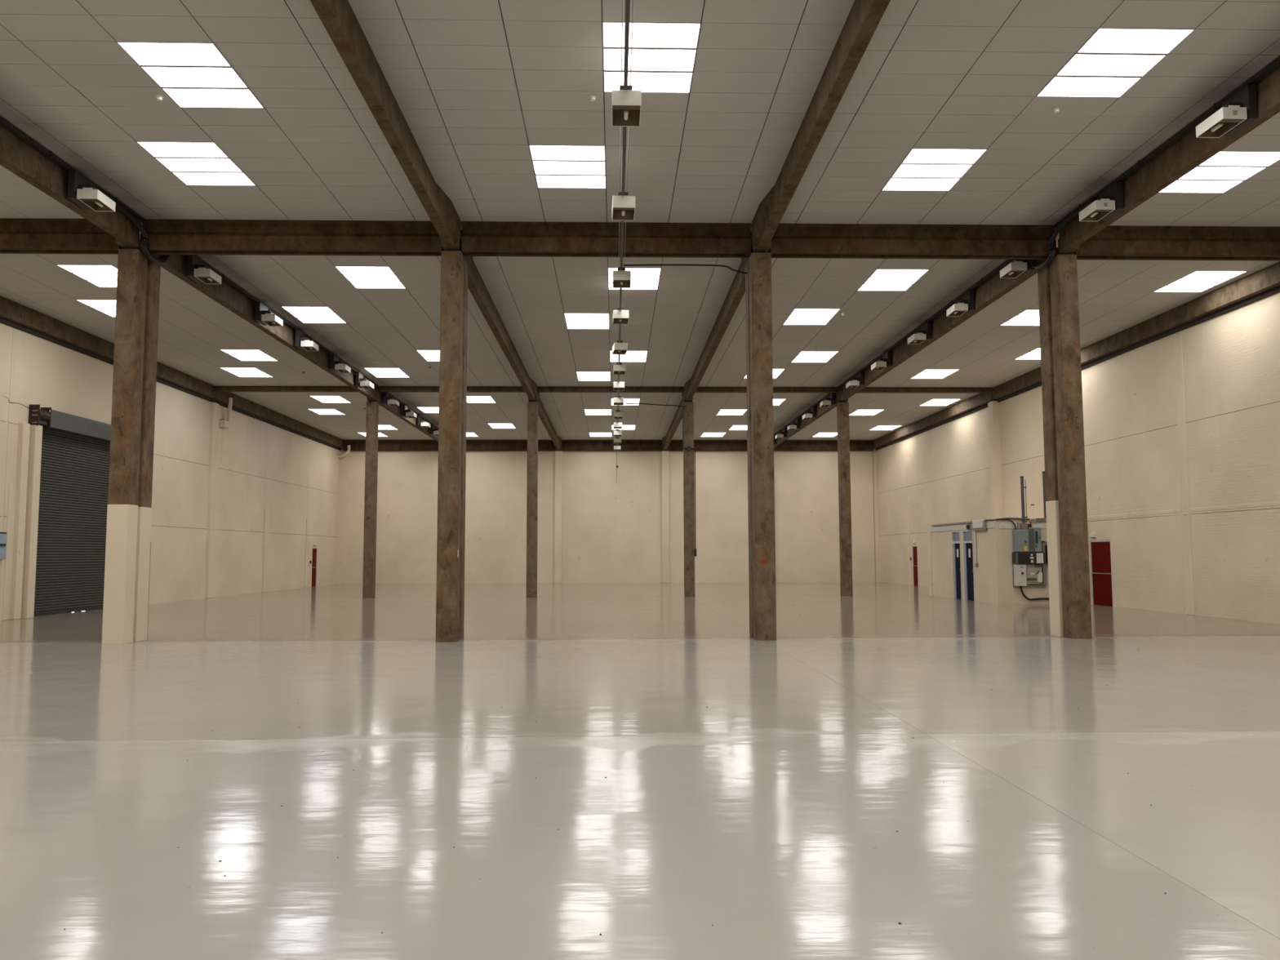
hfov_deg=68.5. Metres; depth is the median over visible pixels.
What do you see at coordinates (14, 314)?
beam
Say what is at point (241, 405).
beam
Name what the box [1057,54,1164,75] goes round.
diffuser
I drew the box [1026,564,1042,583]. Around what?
board
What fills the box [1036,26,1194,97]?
skylight
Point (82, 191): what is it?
floodlight
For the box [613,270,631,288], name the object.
floodlight
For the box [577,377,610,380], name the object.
diffuser
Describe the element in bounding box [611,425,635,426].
diffuser
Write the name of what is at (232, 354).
diffuser
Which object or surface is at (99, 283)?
diffuser
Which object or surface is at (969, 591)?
door
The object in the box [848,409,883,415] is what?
recessed light
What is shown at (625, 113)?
lamp
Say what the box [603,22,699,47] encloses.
diffuser
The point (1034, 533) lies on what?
switch box
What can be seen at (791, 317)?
diffuser
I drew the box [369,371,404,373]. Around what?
diffuser
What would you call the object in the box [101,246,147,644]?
concrete column
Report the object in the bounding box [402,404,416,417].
floodlight
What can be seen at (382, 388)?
cross beam
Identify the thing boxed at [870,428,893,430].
diffuser
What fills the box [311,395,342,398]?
diffuser
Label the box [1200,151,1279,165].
diffuser
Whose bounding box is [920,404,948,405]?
diffuser
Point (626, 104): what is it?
floodlight
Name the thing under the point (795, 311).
diffuser
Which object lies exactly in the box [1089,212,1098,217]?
lamp
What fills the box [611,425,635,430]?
recessed light
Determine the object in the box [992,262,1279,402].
beam
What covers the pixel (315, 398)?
diffuser
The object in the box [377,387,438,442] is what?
beam
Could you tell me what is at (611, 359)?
diffuser
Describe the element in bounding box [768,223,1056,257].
cross beam
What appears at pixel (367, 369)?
diffuser
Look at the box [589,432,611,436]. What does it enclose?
recessed light
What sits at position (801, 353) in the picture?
diffuser
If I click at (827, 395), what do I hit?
cable tray
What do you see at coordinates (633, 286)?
diffuser
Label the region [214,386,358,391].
cross beam
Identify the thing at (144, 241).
cable bundle
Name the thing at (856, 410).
diffuser
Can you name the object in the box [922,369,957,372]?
diffuser
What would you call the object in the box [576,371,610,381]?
recessed light
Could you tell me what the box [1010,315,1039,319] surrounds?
diffuser
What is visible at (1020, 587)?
cable
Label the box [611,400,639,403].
diffuser
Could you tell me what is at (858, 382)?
floodlight
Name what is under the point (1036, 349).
diffuser
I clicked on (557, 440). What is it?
beam
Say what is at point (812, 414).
floodlight
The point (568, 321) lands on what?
diffuser
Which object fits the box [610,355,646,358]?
diffuser
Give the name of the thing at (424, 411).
diffuser
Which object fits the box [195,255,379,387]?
cable tray
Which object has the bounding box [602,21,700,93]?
skylight
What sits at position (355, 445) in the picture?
beam
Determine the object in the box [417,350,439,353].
diffuser
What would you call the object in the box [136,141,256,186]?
skylight
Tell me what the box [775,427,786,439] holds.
floodlight
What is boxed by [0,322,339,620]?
wall
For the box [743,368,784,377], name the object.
recessed light
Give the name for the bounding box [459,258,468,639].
concrete column
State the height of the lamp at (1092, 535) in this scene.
0.505 m
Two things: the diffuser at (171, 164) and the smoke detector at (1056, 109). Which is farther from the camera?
the diffuser at (171, 164)
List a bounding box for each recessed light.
[56,264,117,287]
[75,299,115,316]
[219,367,272,377]
[220,349,277,360]
[281,306,346,323]
[308,408,345,414]
[310,395,350,402]
[334,266,405,288]
[358,432,387,436]
[364,367,408,377]
[378,425,397,429]
[416,406,439,413]
[417,350,439,361]
[466,395,495,403]
[466,432,478,436]
[488,423,515,428]
[564,313,608,328]
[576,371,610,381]
[584,408,611,415]
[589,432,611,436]
[608,267,661,289]
[609,350,647,361]
[611,398,639,405]
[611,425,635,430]
[700,432,725,436]
[716,408,746,415]
[728,425,746,430]
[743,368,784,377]
[773,399,785,405]
[782,308,839,324]
[791,351,838,362]
[812,432,837,436]
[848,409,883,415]
[869,425,902,430]
[910,368,959,378]
[920,399,959,405]
[1000,309,1039,325]
[1015,347,1040,359]
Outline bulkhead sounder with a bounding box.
[965,524,971,529]
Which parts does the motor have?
plate, plate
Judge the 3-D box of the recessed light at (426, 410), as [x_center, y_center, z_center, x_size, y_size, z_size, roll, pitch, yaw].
[-9.339,-3.176,42.647,1.212,0.023,1.755,0,-4,-2]
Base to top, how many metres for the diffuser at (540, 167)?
0.009 m
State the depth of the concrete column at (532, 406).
36.32 m
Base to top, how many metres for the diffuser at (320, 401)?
0.009 m
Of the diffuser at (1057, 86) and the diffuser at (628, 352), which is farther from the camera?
the diffuser at (628, 352)
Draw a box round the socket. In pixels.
[974,531,977,566]
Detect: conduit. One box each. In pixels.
[3,395,29,408]
[1150,510,1239,517]
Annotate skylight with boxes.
[116,41,263,108]
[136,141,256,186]
[528,144,605,188]
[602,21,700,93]
[857,268,928,290]
[881,147,986,191]
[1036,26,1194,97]
[1153,270,1247,292]
[1159,151,1279,193]
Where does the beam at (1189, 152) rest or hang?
on the concrete column at (1068, 389)
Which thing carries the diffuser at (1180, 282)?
attached to the skylight at (1196, 281)
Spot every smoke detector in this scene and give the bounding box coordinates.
[155,94,164,101]
[588,93,596,101]
[1052,106,1061,113]
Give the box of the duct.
[1039,541,1044,582]
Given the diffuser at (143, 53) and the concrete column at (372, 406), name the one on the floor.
the concrete column at (372, 406)
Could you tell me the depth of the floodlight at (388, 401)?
37.24 m
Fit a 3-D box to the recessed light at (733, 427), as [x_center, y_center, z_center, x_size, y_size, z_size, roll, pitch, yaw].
[5.338,-2.727,48.899,1.212,0.023,1.755,0,-4,-2]
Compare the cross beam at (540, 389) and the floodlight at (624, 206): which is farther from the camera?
the cross beam at (540, 389)
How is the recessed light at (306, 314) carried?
in the ceiling
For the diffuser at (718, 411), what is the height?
0.009 m
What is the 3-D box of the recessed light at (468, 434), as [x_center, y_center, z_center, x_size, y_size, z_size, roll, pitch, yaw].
[-9.576,-2.486,51.422,1.212,0.023,1.755,0,-4,-2]
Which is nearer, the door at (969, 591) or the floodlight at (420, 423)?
the door at (969, 591)
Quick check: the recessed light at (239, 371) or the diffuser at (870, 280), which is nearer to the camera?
the diffuser at (870, 280)
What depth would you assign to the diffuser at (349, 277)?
22.20 m
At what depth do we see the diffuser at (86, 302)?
24.35 m
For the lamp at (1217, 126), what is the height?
0.053 m
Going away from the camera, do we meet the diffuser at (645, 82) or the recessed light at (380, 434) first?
the diffuser at (645, 82)
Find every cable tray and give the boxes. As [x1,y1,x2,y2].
[0,115,145,222]
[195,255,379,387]
[387,391,438,429]
[773,389,837,435]
[837,259,1014,388]
[1053,56,1279,227]
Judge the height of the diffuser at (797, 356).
0.009 m
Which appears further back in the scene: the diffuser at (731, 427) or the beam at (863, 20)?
the diffuser at (731, 427)
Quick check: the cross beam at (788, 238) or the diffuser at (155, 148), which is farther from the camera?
the cross beam at (788, 238)
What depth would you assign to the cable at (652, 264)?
19.02 m
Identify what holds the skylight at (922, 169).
in the ceiling
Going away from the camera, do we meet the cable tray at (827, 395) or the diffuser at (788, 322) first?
the diffuser at (788, 322)
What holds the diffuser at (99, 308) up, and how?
attached to the recessed light at (108, 307)
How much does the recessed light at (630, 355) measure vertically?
0.023 m
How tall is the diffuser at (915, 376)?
0.009 m
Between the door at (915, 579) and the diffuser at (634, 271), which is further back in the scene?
the door at (915, 579)
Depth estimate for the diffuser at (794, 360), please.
31.93 m
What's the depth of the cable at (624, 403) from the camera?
36.58 m
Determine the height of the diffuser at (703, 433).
0.009 m
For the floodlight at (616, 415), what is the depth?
38.62 m
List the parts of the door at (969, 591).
frame, pane, frame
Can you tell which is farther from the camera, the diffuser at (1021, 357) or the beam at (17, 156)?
the diffuser at (1021, 357)
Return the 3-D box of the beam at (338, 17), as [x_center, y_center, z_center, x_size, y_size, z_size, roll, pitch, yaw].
[-3.453,-5.527,9.332,0.360,0.565,18.320,0,-4,-2]
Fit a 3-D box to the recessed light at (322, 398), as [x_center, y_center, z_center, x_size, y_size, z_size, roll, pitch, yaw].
[-13.038,-3.403,39.620,1.212,0.023,1.755,0,-4,-2]
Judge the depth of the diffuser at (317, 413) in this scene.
43.70 m
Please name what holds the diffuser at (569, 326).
attached to the recessed light at (574, 321)
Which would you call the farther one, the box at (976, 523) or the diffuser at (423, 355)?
the box at (976, 523)
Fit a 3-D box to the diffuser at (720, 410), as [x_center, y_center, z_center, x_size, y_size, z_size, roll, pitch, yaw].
[4.271,-3.190,43.017,1.206,0.009,0.564,0,-4,-2]
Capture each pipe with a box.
[337,444,350,457]
[931,517,1030,531]
[1020,475,1027,522]
[1042,471,1046,518]
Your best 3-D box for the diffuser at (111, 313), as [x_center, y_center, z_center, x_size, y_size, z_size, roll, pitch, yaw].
[-13.878,-4.510,25.547,1.196,0.009,0.564,0,-4,-2]
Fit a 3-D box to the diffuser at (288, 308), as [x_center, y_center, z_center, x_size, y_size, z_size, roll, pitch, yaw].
[-8.864,-4.560,25.099,1.196,0.009,0.564,0,-4,-2]
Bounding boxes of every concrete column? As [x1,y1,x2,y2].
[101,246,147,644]
[133,258,160,641]
[362,400,378,598]
[435,248,463,642]
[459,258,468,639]
[526,400,537,597]
[683,400,694,596]
[745,261,753,638]
[748,250,776,640]
[836,400,853,595]
[1037,263,1063,636]
[1049,252,1092,638]
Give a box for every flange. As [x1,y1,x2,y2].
[771,253,1047,259]
[1076,256,1279,261]
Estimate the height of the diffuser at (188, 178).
0.009 m
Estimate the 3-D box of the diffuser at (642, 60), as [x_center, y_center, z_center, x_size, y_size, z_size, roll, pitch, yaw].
[0.121,-5.579,12.463,1.196,0.009,0.565,0,-4,-2]
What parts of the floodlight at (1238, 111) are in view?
rating plate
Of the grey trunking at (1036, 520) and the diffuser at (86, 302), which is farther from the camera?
the grey trunking at (1036, 520)
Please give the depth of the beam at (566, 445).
54.01 m
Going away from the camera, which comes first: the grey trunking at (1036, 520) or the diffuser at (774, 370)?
the grey trunking at (1036, 520)
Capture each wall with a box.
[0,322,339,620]
[337,448,879,583]
[876,292,1279,624]
[927,519,1049,604]
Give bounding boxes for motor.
[28,404,51,427]
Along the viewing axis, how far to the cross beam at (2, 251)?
18.50 m
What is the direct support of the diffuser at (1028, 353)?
attached to the recessed light at (1035, 353)
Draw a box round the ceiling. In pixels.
[0,0,1279,439]
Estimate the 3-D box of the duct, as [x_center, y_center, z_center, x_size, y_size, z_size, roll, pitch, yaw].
[13.056,2.654,30.479,0.162,1.344,0.140,0,-4,-2]
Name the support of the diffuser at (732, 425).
attached to the recessed light at (733, 427)
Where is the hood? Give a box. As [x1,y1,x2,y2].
[42,409,111,444]
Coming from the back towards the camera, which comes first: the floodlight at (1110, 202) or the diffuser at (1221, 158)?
the floodlight at (1110, 202)
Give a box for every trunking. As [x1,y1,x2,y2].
[615,0,634,445]
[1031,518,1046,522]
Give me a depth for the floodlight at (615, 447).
50.68 m
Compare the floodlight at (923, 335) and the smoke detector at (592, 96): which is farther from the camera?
the floodlight at (923, 335)
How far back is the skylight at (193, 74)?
12.81 m
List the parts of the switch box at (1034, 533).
door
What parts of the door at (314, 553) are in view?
frame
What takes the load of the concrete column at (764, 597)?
on the floor
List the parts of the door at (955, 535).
frame, pane, frame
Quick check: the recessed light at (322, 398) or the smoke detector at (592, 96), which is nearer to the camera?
the smoke detector at (592, 96)
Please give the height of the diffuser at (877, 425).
0.009 m
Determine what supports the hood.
attached to the wall at (251, 521)
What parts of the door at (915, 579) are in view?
frame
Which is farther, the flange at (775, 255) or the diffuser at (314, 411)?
the diffuser at (314, 411)
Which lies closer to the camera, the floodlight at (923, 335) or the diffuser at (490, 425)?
the floodlight at (923, 335)
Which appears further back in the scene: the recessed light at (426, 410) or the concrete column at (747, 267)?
the recessed light at (426, 410)
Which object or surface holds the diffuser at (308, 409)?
attached to the recessed light at (320, 411)
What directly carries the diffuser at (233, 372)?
attached to the recessed light at (239, 371)
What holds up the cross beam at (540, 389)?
attached to the ceiling
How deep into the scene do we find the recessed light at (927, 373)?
34.32 m
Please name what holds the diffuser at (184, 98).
attached to the skylight at (193, 74)
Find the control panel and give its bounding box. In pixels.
[0,532,6,559]
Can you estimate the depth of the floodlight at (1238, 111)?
13.06 m
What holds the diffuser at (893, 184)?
attached to the skylight at (922, 169)
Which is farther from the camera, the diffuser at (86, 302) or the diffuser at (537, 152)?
the diffuser at (86, 302)
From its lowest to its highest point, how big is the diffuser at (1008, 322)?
0.009 m
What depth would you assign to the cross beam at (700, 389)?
36.99 m
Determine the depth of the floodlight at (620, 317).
22.48 m
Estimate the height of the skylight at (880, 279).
0.023 m
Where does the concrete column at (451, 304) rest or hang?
on the floor
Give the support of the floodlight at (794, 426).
attached to the beam at (820, 411)
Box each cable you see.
[623,263,746,274]
[623,403,696,548]
[996,518,1016,529]
[1019,586,1048,600]
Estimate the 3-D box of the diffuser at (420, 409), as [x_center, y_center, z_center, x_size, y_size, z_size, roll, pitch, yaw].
[-9.339,-3.180,42.648,1.196,0.009,0.565,0,-4,-2]
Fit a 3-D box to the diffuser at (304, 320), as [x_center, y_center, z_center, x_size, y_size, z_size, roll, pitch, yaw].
[-8.896,-4.468,26.268,1.196,0.009,0.564,0,-4,-2]
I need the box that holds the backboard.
[1012,542,1047,586]
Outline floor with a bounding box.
[0,582,1279,959]
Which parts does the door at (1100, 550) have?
frame, frame, frame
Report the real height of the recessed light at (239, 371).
0.023 m
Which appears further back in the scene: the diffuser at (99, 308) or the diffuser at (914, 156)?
the diffuser at (99, 308)
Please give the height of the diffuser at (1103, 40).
0.009 m
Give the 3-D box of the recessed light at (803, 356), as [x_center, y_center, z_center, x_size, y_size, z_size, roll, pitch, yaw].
[5.812,-4.107,31.350,1.212,0.023,1.755,0,-4,-2]
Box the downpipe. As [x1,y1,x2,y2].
[219,397,232,462]
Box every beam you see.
[0,124,140,247]
[0,217,121,250]
[0,249,118,254]
[0,295,216,401]
[137,247,377,400]
[139,218,444,253]
[149,248,444,256]
[211,391,343,450]
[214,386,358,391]
[309,0,461,248]
[342,440,438,451]
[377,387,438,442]
[379,386,525,392]
[459,229,537,400]
[461,221,751,255]
[463,252,749,257]
[466,440,556,451]
[536,391,561,449]
[537,386,684,392]
[560,440,662,451]
[662,392,684,449]
[666,440,747,451]
[683,231,753,400]
[695,386,836,392]
[751,0,890,250]
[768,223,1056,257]
[773,388,839,448]
[773,440,873,451]
[838,247,1058,401]
[857,386,993,393]
[873,392,996,450]
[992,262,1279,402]
[1057,66,1279,253]
[1073,225,1279,257]
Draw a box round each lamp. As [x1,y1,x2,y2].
[94,201,103,207]
[623,111,628,119]
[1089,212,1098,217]
[1089,528,1095,537]
[1210,123,1223,132]
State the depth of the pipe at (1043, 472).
30.68 m
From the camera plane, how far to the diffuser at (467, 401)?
40.34 m
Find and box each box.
[972,520,983,528]
[1012,529,1029,551]
[1017,521,1031,529]
[1027,527,1041,551]
[1044,542,1048,565]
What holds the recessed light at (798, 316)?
in the ceiling
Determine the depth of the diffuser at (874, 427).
48.98 m
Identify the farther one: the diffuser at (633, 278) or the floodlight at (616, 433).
the floodlight at (616, 433)
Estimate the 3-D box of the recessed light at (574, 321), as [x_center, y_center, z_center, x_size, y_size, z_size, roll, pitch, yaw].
[-1.478,-4.470,26.469,1.212,0.023,1.755,0,-4,-2]
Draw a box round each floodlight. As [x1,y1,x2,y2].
[67,169,115,211]
[186,254,222,284]
[255,301,283,326]
[295,329,318,351]
[329,354,351,373]
[355,372,373,388]
[383,391,399,406]
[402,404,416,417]
[417,415,431,427]
[430,424,438,435]
[611,89,641,126]
[612,195,635,220]
[612,342,627,354]
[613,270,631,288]
[613,310,628,324]
[613,364,625,374]
[613,382,624,390]
[613,397,623,404]
[613,412,622,418]
[613,422,622,428]
[613,431,622,436]
[613,438,621,444]
[613,445,620,450]
[773,435,776,445]
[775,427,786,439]
[786,417,799,430]
[802,406,816,419]
[819,392,835,407]
[845,371,863,388]
[871,351,891,370]
[907,322,931,344]
[946,290,974,316]
[1000,259,1034,278]
[1079,182,1124,221]
[1195,84,1257,137]
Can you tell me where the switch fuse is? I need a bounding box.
[1013,564,1026,586]
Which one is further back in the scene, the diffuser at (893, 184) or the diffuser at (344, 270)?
the diffuser at (344, 270)
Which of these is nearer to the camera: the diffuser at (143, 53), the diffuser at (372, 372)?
the diffuser at (143, 53)
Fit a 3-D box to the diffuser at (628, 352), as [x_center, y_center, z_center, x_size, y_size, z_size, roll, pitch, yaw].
[-0.369,-4.152,30.598,1.196,0.009,0.564,0,-4,-2]
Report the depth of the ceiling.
15.57 m
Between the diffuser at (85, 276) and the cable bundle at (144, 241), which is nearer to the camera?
the cable bundle at (144, 241)
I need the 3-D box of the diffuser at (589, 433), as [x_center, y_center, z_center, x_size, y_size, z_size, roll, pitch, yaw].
[-2.143,-2.542,51.039,1.196,0.009,0.564,0,-4,-2]
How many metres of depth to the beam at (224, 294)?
23.80 m
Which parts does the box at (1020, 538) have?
door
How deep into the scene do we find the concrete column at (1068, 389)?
18.47 m
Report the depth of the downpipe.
37.65 m
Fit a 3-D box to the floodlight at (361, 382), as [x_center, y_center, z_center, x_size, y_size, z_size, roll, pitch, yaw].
[-9.812,-3.550,33.529,0.500,0.500,0.601,0,-4,-2]
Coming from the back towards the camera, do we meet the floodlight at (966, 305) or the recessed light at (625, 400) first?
the recessed light at (625, 400)
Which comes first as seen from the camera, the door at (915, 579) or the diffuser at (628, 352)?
the diffuser at (628, 352)
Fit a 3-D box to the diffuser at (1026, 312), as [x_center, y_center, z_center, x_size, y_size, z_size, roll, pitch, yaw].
[11.019,-4.575,25.638,1.196,0.009,0.564,0,-4,-2]
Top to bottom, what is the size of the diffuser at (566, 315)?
0.009 m
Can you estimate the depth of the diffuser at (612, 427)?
48.83 m
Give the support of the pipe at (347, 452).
attached to the wall at (251, 521)
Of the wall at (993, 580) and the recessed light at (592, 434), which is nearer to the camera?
the wall at (993, 580)
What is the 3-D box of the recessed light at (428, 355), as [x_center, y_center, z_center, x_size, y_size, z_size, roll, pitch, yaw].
[-6.583,-4.098,31.014,1.212,0.023,1.755,0,-4,-2]
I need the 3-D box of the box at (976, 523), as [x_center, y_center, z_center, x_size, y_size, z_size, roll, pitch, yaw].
[11.466,1.495,31.822,0.100,0.270,0.840,0,-4,-2]
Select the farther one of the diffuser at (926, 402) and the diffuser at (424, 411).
the diffuser at (424, 411)
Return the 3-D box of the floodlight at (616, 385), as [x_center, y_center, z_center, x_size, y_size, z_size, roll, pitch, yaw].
[-0.721,-3.210,32.142,0.374,0.202,0.601,0,-4,-2]
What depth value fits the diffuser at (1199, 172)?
16.23 m
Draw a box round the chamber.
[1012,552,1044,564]
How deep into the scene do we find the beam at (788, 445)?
54.34 m
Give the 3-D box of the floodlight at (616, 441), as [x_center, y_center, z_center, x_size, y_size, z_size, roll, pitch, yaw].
[-1.144,-1.980,47.788,0.374,0.202,0.601,0,-4,-3]
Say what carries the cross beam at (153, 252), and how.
attached to the ceiling
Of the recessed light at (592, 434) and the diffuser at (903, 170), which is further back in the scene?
the recessed light at (592, 434)
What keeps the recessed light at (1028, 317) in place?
in the ceiling
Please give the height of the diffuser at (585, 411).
0.009 m
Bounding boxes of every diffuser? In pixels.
[58,265,117,272]
[74,273,117,279]
[79,300,115,305]
[88,280,116,286]
[90,306,115,311]
[102,311,115,316]
[118,42,229,65]
[137,142,226,156]
[142,66,246,87]
[156,158,240,171]
[164,88,262,107]
[173,172,254,185]
[221,349,263,353]
[222,368,259,370]
[228,353,269,356]
[229,371,265,373]
[235,374,271,377]
[236,357,276,360]
[282,306,332,311]
[290,312,339,317]
[297,318,346,323]
[308,408,336,410]
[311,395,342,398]
[314,411,341,413]
[315,398,345,399]
[317,413,344,414]
[320,400,349,402]
[336,266,394,274]
[343,274,399,280]
[351,281,404,288]
[364,368,401,371]
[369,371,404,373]
[373,374,408,377]
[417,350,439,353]
[417,407,439,408]
[420,408,439,410]
[421,354,439,357]
[423,411,439,413]
[425,358,439,360]
[466,395,491,398]
[466,398,493,400]
[466,400,494,402]
[488,423,512,425]
[489,425,514,426]
[529,145,604,159]
[533,161,604,174]
[536,175,605,187]
[564,313,608,318]
[565,319,608,324]
[566,324,608,328]
[577,372,609,374]
[577,375,609,377]
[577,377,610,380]
[584,409,610,411]
[585,411,611,413]
[585,413,611,414]
[589,432,611,434]
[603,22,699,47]
[604,48,695,71]
[604,71,692,92]
[608,267,660,275]
[608,275,659,282]
[608,283,657,288]
[610,351,647,354]
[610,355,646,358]
[610,358,645,361]
[611,399,639,400]
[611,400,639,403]
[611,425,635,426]
[612,426,635,428]
[702,432,725,434]
[717,413,742,414]
[718,411,745,413]
[720,409,746,411]
[730,426,746,428]
[732,425,746,426]
[773,368,784,372]
[783,320,829,324]
[787,315,833,319]
[791,309,839,314]
[791,359,829,362]
[795,355,832,358]
[798,351,837,355]
[817,432,837,434]
[848,413,875,415]
[853,411,878,413]
[856,409,883,411]
[857,284,911,290]
[865,277,919,284]
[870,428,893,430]
[871,269,927,276]
[873,426,897,428]
[876,425,901,426]
[882,177,959,190]
[892,164,971,177]
[902,149,986,163]
[911,375,945,378]
[916,373,951,375]
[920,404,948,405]
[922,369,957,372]
[925,401,954,403]
[928,399,959,401]
[1000,320,1039,325]
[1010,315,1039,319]
[1016,355,1040,359]
[1018,310,1039,315]
[1024,352,1040,355]
[1031,348,1040,351]
[1038,76,1139,96]
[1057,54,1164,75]
[1078,28,1192,53]
[1155,285,1213,292]
[1160,180,1241,192]
[1168,279,1227,284]
[1179,166,1265,179]
[1184,271,1244,278]
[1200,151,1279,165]
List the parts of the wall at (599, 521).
panel, panel, panel, panel, panel, panel, panel, panel, panel, panel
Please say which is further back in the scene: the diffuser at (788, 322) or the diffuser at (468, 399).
the diffuser at (468, 399)
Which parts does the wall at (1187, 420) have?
panel, panel, panel, panel, panel, panel, panel, panel, panel, panel, panel, panel, panel, panel, panel, panel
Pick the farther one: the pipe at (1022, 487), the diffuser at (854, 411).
the diffuser at (854, 411)
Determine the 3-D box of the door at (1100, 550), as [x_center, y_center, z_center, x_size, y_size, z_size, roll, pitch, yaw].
[14.498,2.911,29.469,0.105,2.040,1.310,0,-4,-2]
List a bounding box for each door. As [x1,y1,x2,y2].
[33,431,110,616]
[311,547,317,586]
[911,545,918,586]
[951,530,962,599]
[961,529,975,600]
[1088,539,1113,606]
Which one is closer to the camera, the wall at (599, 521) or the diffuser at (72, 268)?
the diffuser at (72, 268)
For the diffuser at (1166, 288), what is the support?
attached to the skylight at (1196, 281)
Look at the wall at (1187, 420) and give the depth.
26.21 m
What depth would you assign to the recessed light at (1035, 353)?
31.23 m
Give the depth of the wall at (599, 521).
53.95 m
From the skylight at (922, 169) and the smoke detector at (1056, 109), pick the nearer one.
the smoke detector at (1056, 109)
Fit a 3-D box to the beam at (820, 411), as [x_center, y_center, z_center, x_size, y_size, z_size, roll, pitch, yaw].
[7.783,-2.703,45.704,0.330,0.565,17.110,0,-4,-2]
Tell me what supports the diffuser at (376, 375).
attached to the recessed light at (377, 372)
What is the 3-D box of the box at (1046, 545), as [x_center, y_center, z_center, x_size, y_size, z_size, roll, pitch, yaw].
[13.348,2.448,30.473,0.593,0.898,0.200,0,-4,-2]
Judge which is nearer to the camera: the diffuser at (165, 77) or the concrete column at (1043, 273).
the diffuser at (165, 77)
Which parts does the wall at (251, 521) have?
panel, panel, panel, panel, panel, panel, panel, panel, panel, panel, panel, panel, panel, panel, panel, panel, panel, panel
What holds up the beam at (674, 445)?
attached to the wall at (599, 521)
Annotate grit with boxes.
[63,609,1193,935]
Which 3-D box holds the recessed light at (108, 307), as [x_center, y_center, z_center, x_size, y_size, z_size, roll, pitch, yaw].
[-13.862,-4.552,24.962,1.212,0.023,1.755,0,-4,-2]
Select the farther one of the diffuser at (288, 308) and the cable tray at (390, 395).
the cable tray at (390, 395)
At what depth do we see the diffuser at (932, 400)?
40.37 m
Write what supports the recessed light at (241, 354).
in the ceiling
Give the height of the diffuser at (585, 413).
0.009 m
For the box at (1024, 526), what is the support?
attached to the wall at (993, 580)
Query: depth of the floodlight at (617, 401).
35.03 m
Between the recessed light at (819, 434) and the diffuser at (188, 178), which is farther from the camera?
the recessed light at (819, 434)
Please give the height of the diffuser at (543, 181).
0.009 m
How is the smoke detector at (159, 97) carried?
attached to the ceiling
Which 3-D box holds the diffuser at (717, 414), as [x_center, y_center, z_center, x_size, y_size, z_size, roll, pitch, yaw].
[4.240,-3.098,44.186,1.206,0.009,0.564,0,-4,-2]
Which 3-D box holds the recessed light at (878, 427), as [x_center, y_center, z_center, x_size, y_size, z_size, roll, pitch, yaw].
[12.825,-2.733,49.102,1.212,0.023,1.755,0,-4,-2]
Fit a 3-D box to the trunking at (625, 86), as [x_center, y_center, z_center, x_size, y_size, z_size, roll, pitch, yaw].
[-0.611,-4.003,27.893,0.160,0.712,47.000,0,-4,-2]
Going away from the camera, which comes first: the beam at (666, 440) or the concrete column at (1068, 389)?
the concrete column at (1068, 389)
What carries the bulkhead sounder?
attached to the wall at (993, 580)
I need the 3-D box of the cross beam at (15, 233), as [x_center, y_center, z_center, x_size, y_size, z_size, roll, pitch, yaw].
[-13.042,-4.779,18.338,5.838,0.590,0.265,0,-4,-2]
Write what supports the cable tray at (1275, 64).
attached to the ceiling
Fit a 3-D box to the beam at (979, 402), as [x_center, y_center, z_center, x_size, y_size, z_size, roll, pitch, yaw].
[13.903,-2.688,45.994,0.292,0.585,17.300,0,-4,-2]
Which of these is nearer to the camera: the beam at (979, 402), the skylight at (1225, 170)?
the skylight at (1225, 170)
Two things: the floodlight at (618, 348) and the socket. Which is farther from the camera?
the socket
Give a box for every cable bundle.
[99,190,170,263]
[1029,197,1098,268]
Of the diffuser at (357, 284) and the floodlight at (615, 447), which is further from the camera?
the floodlight at (615, 447)
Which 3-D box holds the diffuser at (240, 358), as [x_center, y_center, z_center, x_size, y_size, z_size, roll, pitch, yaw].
[-12.817,-4.051,31.430,1.196,0.009,0.564,0,-4,-2]
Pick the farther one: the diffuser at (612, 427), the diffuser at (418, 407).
the diffuser at (612, 427)
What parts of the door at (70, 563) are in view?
rail, rail, rail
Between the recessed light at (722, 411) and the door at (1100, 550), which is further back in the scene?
the recessed light at (722, 411)
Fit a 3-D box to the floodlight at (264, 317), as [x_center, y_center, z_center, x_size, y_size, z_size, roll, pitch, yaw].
[-9.561,-4.281,24.241,0.500,0.500,0.601,0,-4,-2]
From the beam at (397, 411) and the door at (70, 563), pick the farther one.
the beam at (397, 411)
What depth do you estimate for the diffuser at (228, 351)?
30.25 m
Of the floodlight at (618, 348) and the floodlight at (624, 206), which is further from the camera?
the floodlight at (618, 348)
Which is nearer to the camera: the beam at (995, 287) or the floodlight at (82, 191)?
the floodlight at (82, 191)
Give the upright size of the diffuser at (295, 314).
0.009 m
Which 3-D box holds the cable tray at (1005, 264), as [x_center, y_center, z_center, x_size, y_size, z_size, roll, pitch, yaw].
[8.046,-4.315,28.207,0.107,0.088,17.610,0,-4,-2]
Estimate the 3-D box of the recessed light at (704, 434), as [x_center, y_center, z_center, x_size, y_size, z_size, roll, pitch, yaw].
[4.034,-2.496,51.791,1.222,0.023,1.755,0,-4,-2]
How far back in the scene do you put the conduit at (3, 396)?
24.66 m
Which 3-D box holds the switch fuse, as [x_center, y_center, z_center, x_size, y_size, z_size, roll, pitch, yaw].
[12.284,3.071,30.344,0.336,0.695,0.238,0,-4,-2]

